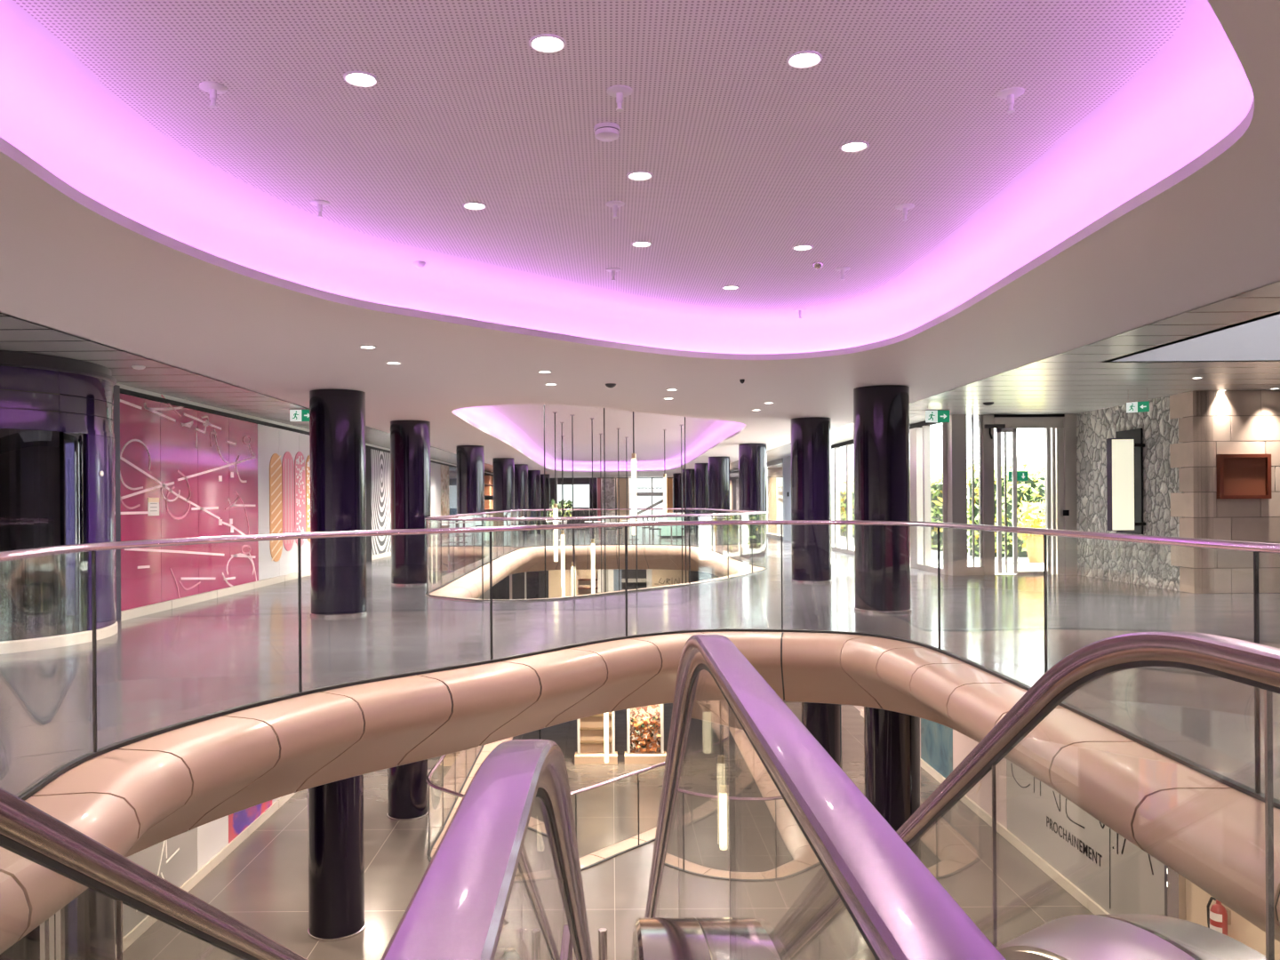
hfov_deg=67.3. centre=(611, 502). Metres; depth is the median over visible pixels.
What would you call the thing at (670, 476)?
wall
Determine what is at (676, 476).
round column
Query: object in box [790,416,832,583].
round column
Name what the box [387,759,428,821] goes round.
round column
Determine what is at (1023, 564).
ground
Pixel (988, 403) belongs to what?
ceiling sensor
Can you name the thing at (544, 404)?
pendant
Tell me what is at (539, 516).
cafe chair
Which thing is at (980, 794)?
wall panel
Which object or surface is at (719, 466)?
round column
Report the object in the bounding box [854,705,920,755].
wall
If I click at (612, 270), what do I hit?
sprinkler
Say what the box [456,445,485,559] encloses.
round column
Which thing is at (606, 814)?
floor
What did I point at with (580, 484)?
storefront
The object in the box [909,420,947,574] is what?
window
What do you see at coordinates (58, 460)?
lift
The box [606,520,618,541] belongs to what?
cafe chair
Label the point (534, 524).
cafe chair
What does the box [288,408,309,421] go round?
exit sign
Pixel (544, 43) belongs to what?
recessed light
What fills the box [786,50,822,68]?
recessed light
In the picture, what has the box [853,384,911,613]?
round column
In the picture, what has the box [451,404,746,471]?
cove
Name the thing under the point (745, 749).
cladding
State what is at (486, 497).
shelf unit
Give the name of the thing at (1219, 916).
fire extinguisher
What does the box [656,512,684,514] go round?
countertop
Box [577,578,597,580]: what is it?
shelf
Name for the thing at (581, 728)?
shelf
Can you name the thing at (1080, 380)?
ceiling
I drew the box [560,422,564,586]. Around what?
pendant
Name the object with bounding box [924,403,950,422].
exit sign
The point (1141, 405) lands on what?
exit sign
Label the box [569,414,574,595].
pendant
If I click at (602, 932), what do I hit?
bollard
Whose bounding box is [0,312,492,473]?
ceiling
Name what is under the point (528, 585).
storefront
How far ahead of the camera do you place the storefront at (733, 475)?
50.69 m
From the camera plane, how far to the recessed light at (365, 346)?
9.04 m
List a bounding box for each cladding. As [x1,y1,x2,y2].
[0,631,1279,953]
[429,544,764,599]
[430,728,765,868]
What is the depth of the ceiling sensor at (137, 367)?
10.64 m
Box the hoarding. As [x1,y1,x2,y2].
[1006,759,1164,915]
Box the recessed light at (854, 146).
[840,140,868,151]
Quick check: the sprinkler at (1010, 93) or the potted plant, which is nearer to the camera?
the sprinkler at (1010, 93)
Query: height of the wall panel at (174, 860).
3.150 m
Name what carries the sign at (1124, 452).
attached to the stone wall at (1134, 563)
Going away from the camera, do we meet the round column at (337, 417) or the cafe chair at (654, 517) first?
the round column at (337, 417)
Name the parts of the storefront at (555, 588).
panel, panel, panel, panel, panel, panel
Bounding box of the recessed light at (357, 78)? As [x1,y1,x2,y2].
[343,70,378,87]
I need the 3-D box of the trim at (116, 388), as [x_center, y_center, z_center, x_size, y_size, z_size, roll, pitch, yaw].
[-6.200,0.018,11.860,0.100,2.950,0.326,0,0,0]
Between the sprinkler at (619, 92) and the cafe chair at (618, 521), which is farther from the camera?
the cafe chair at (618, 521)
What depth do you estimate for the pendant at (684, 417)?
20.99 m
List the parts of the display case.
panel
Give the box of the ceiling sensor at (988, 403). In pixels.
[983,401,993,405]
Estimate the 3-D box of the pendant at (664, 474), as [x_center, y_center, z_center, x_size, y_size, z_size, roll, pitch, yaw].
[1.444,-0.689,26.000,0.100,2.582,0.098,0,0,0]
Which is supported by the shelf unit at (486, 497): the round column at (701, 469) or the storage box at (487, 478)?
the storage box at (487, 478)
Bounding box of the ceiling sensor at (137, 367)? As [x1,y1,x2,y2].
[131,365,145,369]
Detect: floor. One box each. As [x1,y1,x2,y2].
[0,526,1279,799]
[115,701,1093,959]
[512,703,742,857]
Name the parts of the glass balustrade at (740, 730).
glass pane, handrail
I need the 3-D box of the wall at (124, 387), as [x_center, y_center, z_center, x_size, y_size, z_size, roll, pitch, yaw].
[-7.853,3.955,24.000,3.240,11.700,66.000,0,0,0]
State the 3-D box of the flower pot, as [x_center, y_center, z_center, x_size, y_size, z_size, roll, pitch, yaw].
[9.843,0.669,22.207,0.836,1.444,0.764,0,0,0]
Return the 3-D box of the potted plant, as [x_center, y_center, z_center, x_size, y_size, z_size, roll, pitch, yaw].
[-2.656,0.639,52.010,1.437,1.659,1.377,0,0,0]
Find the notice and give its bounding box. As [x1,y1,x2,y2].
[147,497,159,515]
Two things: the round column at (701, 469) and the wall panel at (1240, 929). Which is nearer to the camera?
the wall panel at (1240, 929)
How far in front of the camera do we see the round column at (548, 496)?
49.70 m
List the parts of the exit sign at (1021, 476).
figure panel, arrow panel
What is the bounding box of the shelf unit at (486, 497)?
[484,473,493,515]
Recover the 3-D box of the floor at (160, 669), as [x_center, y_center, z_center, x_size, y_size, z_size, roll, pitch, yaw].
[1.860,1.437,24.000,22.700,0.001,66.000,0,0,0]
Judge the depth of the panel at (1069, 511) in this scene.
18.40 m
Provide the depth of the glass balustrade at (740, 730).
15.60 m
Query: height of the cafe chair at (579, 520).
0.880 m
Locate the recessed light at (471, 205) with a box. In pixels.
[463,201,486,209]
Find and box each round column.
[307,774,365,942]
[309,389,367,617]
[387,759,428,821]
[390,420,431,585]
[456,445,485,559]
[492,457,514,547]
[514,464,528,540]
[528,470,540,535]
[540,473,550,530]
[672,472,682,512]
[682,468,695,534]
[695,463,708,539]
[708,456,729,545]
[738,443,767,558]
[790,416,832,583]
[801,702,842,769]
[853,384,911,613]
[864,706,920,860]
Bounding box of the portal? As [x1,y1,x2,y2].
[1164,864,1186,919]
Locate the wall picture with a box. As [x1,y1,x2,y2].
[920,718,952,777]
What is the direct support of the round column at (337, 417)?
on the floor at (160, 669)
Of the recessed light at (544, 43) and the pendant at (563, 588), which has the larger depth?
the pendant at (563, 588)
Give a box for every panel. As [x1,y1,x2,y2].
[115,900,116,944]
[122,827,197,937]
[197,815,228,871]
[952,728,1007,828]
[1063,414,1077,575]
[1185,878,1279,959]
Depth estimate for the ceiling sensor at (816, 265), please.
7.93 m
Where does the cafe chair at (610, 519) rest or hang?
on the floor at (160, 669)
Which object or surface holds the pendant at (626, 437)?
hanging from the cove at (521, 427)
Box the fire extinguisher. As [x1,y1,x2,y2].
[1206,896,1231,935]
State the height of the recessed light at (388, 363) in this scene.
0.010 m
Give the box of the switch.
[1063,510,1069,515]
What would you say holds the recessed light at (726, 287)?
attached to the cove at (103, 101)
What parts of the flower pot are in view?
pot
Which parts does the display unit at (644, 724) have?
panel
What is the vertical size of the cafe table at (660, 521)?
0.750 m
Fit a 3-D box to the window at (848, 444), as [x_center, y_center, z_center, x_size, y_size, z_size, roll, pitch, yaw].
[6.504,-0.135,27.800,0.130,3.080,10.400,0,0,0]
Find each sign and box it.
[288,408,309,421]
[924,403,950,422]
[1008,471,1028,480]
[1106,428,1145,534]
[1125,387,1150,412]
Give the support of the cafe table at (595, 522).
on the floor at (160, 669)
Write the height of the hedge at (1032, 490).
2.514 m
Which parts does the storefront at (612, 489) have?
pink panel, post, beige panel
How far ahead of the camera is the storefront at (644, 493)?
56.94 m
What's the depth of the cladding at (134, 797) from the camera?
6.60 m
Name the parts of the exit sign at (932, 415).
figure panel, rail, arrow panel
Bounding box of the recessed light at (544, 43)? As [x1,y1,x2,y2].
[529,33,565,52]
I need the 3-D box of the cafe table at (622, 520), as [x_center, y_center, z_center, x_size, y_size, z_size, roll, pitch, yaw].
[0.807,1.069,37.200,0.820,0.750,0.820,0,0,0]
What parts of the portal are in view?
control panel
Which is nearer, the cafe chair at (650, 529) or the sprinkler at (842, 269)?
the sprinkler at (842, 269)
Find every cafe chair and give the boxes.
[533,520,546,541]
[538,516,551,536]
[566,520,579,540]
[571,520,585,541]
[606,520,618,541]
[609,519,622,539]
[641,517,655,539]
[647,518,661,541]
[680,517,695,541]
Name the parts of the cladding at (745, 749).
panel, panel, panel, panel, panel, panel, panel, panel, panel, panel, panel, panel, panel, panel, panel, panel, panel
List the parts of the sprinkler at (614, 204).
stem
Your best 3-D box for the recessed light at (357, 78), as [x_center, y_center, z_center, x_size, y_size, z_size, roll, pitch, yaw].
[-1.160,-1.957,4.442,0.156,0.010,0.156,0,0,0]
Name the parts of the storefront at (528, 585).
panel, panel, panel, panel, panel, panel, panel, panel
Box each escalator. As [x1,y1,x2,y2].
[0,739,592,959]
[631,631,1279,959]
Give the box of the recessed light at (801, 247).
[792,244,813,250]
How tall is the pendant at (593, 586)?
4.186 m
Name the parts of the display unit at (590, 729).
panel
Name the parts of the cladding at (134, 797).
panel, panel, panel, panel, panel, panel, panel, panel, panel, panel, panel, panel, panel, panel, panel, panel, panel, panel, panel, panel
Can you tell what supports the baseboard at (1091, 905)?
attached to the wall at (858, 708)
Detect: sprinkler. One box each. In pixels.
[199,81,227,108]
[310,200,329,217]
[605,200,624,218]
[606,85,632,111]
[606,267,620,280]
[793,308,806,319]
[835,266,849,279]
[895,203,914,221]
[997,87,1024,112]
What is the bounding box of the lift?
[0,350,117,959]
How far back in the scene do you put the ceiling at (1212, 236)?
7.88 m
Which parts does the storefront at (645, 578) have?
post, panel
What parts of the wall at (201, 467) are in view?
panel, panel, panel, panel, panel, panel, panel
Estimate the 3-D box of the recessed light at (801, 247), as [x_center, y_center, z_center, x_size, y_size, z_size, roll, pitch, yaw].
[1.484,-1.975,7.452,0.156,0.010,0.156,0,0,0]
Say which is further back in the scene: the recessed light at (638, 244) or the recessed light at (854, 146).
the recessed light at (638, 244)
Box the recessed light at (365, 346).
[359,344,376,349]
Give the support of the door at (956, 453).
on the floor at (160, 669)
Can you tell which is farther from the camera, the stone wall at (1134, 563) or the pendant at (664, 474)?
the pendant at (664, 474)
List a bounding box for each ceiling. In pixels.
[0,0,1279,477]
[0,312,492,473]
[126,544,935,857]
[729,280,1279,471]
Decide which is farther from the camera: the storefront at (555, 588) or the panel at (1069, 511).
the storefront at (555, 588)
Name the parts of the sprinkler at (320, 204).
stem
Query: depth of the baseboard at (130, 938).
14.79 m
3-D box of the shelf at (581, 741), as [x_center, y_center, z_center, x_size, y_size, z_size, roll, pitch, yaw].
[-0.578,9.034,36.150,1.200,0.040,0.300,0,0,0]
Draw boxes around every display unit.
[574,711,617,764]
[624,704,666,764]
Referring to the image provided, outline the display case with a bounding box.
[1216,454,1271,498]
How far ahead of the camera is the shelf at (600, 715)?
36.00 m
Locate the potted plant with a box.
[550,498,574,529]
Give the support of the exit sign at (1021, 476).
attached to the door at (1052, 424)
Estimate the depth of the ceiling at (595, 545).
10.50 m
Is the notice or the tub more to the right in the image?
the tub
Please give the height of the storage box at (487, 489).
0.420 m
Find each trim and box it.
[113,384,120,622]
[120,388,492,475]
[365,447,371,561]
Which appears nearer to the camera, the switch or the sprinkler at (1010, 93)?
the sprinkler at (1010, 93)
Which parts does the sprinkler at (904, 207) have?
stem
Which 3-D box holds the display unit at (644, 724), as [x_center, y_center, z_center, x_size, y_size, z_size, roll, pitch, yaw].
[1.266,8.241,36.063,1.567,3.000,0.727,0,0,0]
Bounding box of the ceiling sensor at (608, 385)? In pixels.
[605,383,615,387]
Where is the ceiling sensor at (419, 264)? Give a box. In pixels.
[413,260,425,268]
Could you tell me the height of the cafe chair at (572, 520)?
0.880 m
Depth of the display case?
14.51 m
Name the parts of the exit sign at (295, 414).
figure panel, arrow panel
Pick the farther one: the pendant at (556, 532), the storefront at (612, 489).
the storefront at (612, 489)
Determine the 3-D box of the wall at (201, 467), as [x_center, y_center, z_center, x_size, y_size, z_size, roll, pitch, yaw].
[-6.208,2.004,24.366,0.077,6.980,24.667,0,0,0]
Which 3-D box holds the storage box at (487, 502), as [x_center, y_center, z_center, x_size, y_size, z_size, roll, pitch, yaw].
[-5.924,0.101,45.600,0.350,0.420,0.800,0,0,0]
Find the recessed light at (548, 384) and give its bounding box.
[544,383,557,385]
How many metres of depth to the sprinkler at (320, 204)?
6.26 m
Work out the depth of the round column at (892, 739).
12.34 m
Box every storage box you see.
[484,475,491,484]
[484,486,491,495]
[484,499,491,508]
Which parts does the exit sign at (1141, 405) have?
figure panel, rail, arrow panel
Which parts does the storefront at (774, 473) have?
sill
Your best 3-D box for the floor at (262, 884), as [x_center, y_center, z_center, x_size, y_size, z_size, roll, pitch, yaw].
[1.889,5.587,24.000,22.700,0.001,66.000,0,0,0]
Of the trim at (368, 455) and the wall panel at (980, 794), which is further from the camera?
the trim at (368, 455)
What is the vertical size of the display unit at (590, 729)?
3.000 m
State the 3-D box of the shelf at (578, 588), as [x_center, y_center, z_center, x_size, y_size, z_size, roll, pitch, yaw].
[-1.107,4.033,45.025,0.917,0.050,0.350,0,0,0]
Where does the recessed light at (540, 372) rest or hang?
in the ceiling at (1212, 236)
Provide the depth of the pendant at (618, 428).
25.49 m
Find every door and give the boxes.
[946,414,994,575]
[984,414,1064,575]
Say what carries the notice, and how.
attached to the wall at (201, 467)
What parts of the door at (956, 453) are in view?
frame, sill rail, frame, post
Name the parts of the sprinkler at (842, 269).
stem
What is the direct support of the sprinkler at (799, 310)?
attached to the cove at (103, 101)
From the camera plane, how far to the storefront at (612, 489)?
56.94 m
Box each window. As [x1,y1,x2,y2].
[831,439,854,554]
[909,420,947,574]
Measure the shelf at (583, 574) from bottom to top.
3.307 m
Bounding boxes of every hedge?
[832,470,969,550]
[967,461,1044,557]
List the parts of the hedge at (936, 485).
stem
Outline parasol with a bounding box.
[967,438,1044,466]
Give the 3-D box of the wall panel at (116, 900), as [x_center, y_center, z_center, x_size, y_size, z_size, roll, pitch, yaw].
[-6.185,3.991,11.703,0.074,3.305,0.746,0,0,0]
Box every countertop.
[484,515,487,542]
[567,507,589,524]
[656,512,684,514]
[656,512,684,537]
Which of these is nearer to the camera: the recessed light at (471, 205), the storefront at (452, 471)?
the recessed light at (471, 205)
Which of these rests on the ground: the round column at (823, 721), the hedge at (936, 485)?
the hedge at (936, 485)
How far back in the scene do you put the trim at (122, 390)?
15.09 m
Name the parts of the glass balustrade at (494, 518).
glass pane, glass pane, glass pane, glass pane, glass pane, glass pane, handrail, glass pane, glass pane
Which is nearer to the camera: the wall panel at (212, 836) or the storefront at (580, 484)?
the wall panel at (212, 836)
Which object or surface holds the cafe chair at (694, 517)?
on the floor at (160, 669)
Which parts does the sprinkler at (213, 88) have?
stem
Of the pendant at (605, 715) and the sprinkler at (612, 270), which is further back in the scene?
the pendant at (605, 715)
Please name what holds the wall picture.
attached to the wall at (858, 708)
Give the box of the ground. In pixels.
[767,520,1043,574]
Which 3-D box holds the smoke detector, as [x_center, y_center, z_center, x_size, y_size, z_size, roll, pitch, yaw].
[-0.023,-1.939,5.041,0.140,0.062,0.140,0,0,0]
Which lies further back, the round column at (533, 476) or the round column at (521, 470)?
the round column at (533, 476)
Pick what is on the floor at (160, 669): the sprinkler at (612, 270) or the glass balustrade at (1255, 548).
the glass balustrade at (1255, 548)
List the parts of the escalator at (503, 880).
handrail, handrail, glass panel, glass panel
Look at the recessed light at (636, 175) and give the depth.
5.78 m
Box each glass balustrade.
[0,520,1279,808]
[424,508,767,601]
[426,723,766,871]
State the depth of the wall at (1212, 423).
14.55 m
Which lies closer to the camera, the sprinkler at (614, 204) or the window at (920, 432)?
the sprinkler at (614, 204)
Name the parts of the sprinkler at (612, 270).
stem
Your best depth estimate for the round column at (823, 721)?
16.98 m
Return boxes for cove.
[0,0,1254,359]
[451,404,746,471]
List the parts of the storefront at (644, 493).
lit pane, stair rail, lit pane, brown panel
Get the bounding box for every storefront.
[448,466,456,537]
[480,570,548,599]
[548,569,621,598]
[549,477,589,524]
[589,477,629,523]
[621,569,719,590]
[629,477,673,521]
[729,469,739,529]
[766,457,783,539]
[782,456,791,541]
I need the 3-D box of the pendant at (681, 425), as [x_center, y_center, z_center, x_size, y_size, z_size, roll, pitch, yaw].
[1.803,1.107,24.500,0.100,6.179,0.098,0,0,0]
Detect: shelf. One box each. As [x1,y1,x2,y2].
[577,569,597,595]
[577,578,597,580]
[577,587,597,589]
[580,727,612,730]
[580,740,612,743]
[587,713,611,717]
[621,569,646,588]
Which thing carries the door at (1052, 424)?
on the floor at (160, 669)
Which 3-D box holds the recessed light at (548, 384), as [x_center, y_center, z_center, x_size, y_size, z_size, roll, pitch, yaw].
[-0.754,-1.470,11.976,0.156,0.010,0.156,0,0,0]
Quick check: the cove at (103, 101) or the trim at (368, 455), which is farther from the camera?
the trim at (368, 455)
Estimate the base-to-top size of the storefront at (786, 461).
3.070 m
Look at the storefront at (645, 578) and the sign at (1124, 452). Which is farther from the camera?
the storefront at (645, 578)
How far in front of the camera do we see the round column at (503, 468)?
31.49 m
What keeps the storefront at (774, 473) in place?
on the floor at (160, 669)
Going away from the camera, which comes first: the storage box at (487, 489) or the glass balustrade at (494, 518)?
the glass balustrade at (494, 518)
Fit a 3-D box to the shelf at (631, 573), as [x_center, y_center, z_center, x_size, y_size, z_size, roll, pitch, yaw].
[1.059,3.939,45.125,1.167,3.307,0.050,0,0,0]
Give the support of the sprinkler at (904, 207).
attached to the cove at (103, 101)
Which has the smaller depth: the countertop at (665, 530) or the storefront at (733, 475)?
the countertop at (665, 530)
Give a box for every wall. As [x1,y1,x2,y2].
[116,383,492,598]
[120,393,449,843]
[549,476,672,595]
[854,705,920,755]
[1076,392,1183,591]
[1169,390,1279,593]
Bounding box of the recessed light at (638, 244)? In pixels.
[631,240,652,247]
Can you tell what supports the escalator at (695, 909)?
on the floor at (262, 884)
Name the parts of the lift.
door frame, door frame, door frame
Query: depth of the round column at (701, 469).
36.67 m
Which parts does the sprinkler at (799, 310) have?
stem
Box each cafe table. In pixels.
[584,520,606,541]
[622,520,642,539]
[660,520,678,541]
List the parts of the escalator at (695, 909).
glass panel, glass panel, glass panel, glass panel, handrail, skirt panel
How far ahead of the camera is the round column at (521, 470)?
36.67 m
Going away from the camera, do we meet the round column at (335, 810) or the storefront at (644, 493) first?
the round column at (335, 810)
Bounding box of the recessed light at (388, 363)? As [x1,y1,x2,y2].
[385,361,401,364]
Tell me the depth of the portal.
11.00 m
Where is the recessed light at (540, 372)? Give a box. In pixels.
[537,370,551,373]
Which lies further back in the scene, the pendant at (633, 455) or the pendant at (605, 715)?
the pendant at (605, 715)
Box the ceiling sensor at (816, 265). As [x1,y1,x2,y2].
[812,261,823,269]
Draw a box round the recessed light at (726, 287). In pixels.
[721,285,739,289]
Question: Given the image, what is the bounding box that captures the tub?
[557,520,567,529]
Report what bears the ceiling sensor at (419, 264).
attached to the cove at (103, 101)
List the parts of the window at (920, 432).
post, head rail, post, sill rail, post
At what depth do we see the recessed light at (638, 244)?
7.32 m
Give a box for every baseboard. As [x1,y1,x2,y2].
[115,792,295,958]
[120,536,456,621]
[860,709,1110,914]
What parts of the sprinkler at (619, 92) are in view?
stem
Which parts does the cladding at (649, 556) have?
panel, panel, panel, panel, panel, panel, panel, panel, panel, panel, panel, panel, panel, panel, panel, panel, panel, panel, panel, panel, panel, panel, panel, panel, panel, panel, panel, panel, panel, panel, panel, panel, panel, panel, panel, panel, panel, panel, panel, panel, panel, panel, panel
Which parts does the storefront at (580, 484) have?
wall panel, lit pane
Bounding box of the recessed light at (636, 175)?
[626,170,653,180]
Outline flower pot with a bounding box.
[1017,500,1045,562]
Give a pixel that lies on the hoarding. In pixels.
(1121, 877)
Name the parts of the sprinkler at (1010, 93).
stem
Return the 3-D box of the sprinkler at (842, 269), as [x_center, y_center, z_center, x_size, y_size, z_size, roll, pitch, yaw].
[1.961,-1.937,8.146,0.124,0.094,0.124,0,0,0]
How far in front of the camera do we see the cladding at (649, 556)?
30.80 m
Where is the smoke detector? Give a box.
[593,121,620,141]
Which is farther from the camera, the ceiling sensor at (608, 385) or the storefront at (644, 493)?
the storefront at (644, 493)
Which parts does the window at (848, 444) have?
post, head rail, sill rail, post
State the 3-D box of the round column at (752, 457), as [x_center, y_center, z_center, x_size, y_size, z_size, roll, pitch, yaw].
[3.651,-0.038,24.800,0.734,2.926,0.734,0,0,0]
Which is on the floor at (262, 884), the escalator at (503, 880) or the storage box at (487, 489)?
the escalator at (503, 880)
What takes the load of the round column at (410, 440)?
on the floor at (160, 669)
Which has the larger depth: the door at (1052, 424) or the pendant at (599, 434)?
the pendant at (599, 434)
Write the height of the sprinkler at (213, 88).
0.094 m
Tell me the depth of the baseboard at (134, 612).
14.87 m
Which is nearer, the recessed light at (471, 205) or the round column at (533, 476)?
the recessed light at (471, 205)
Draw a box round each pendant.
[544,404,546,598]
[552,411,558,561]
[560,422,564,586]
[560,435,565,597]
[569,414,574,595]
[590,417,595,593]
[599,433,602,592]
[603,408,608,763]
[616,427,620,591]
[624,436,628,555]
[631,411,636,535]
[663,429,666,521]
[679,424,683,583]
[684,416,686,583]
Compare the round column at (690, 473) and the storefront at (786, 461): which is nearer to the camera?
the storefront at (786, 461)
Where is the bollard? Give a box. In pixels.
[598,928,607,959]

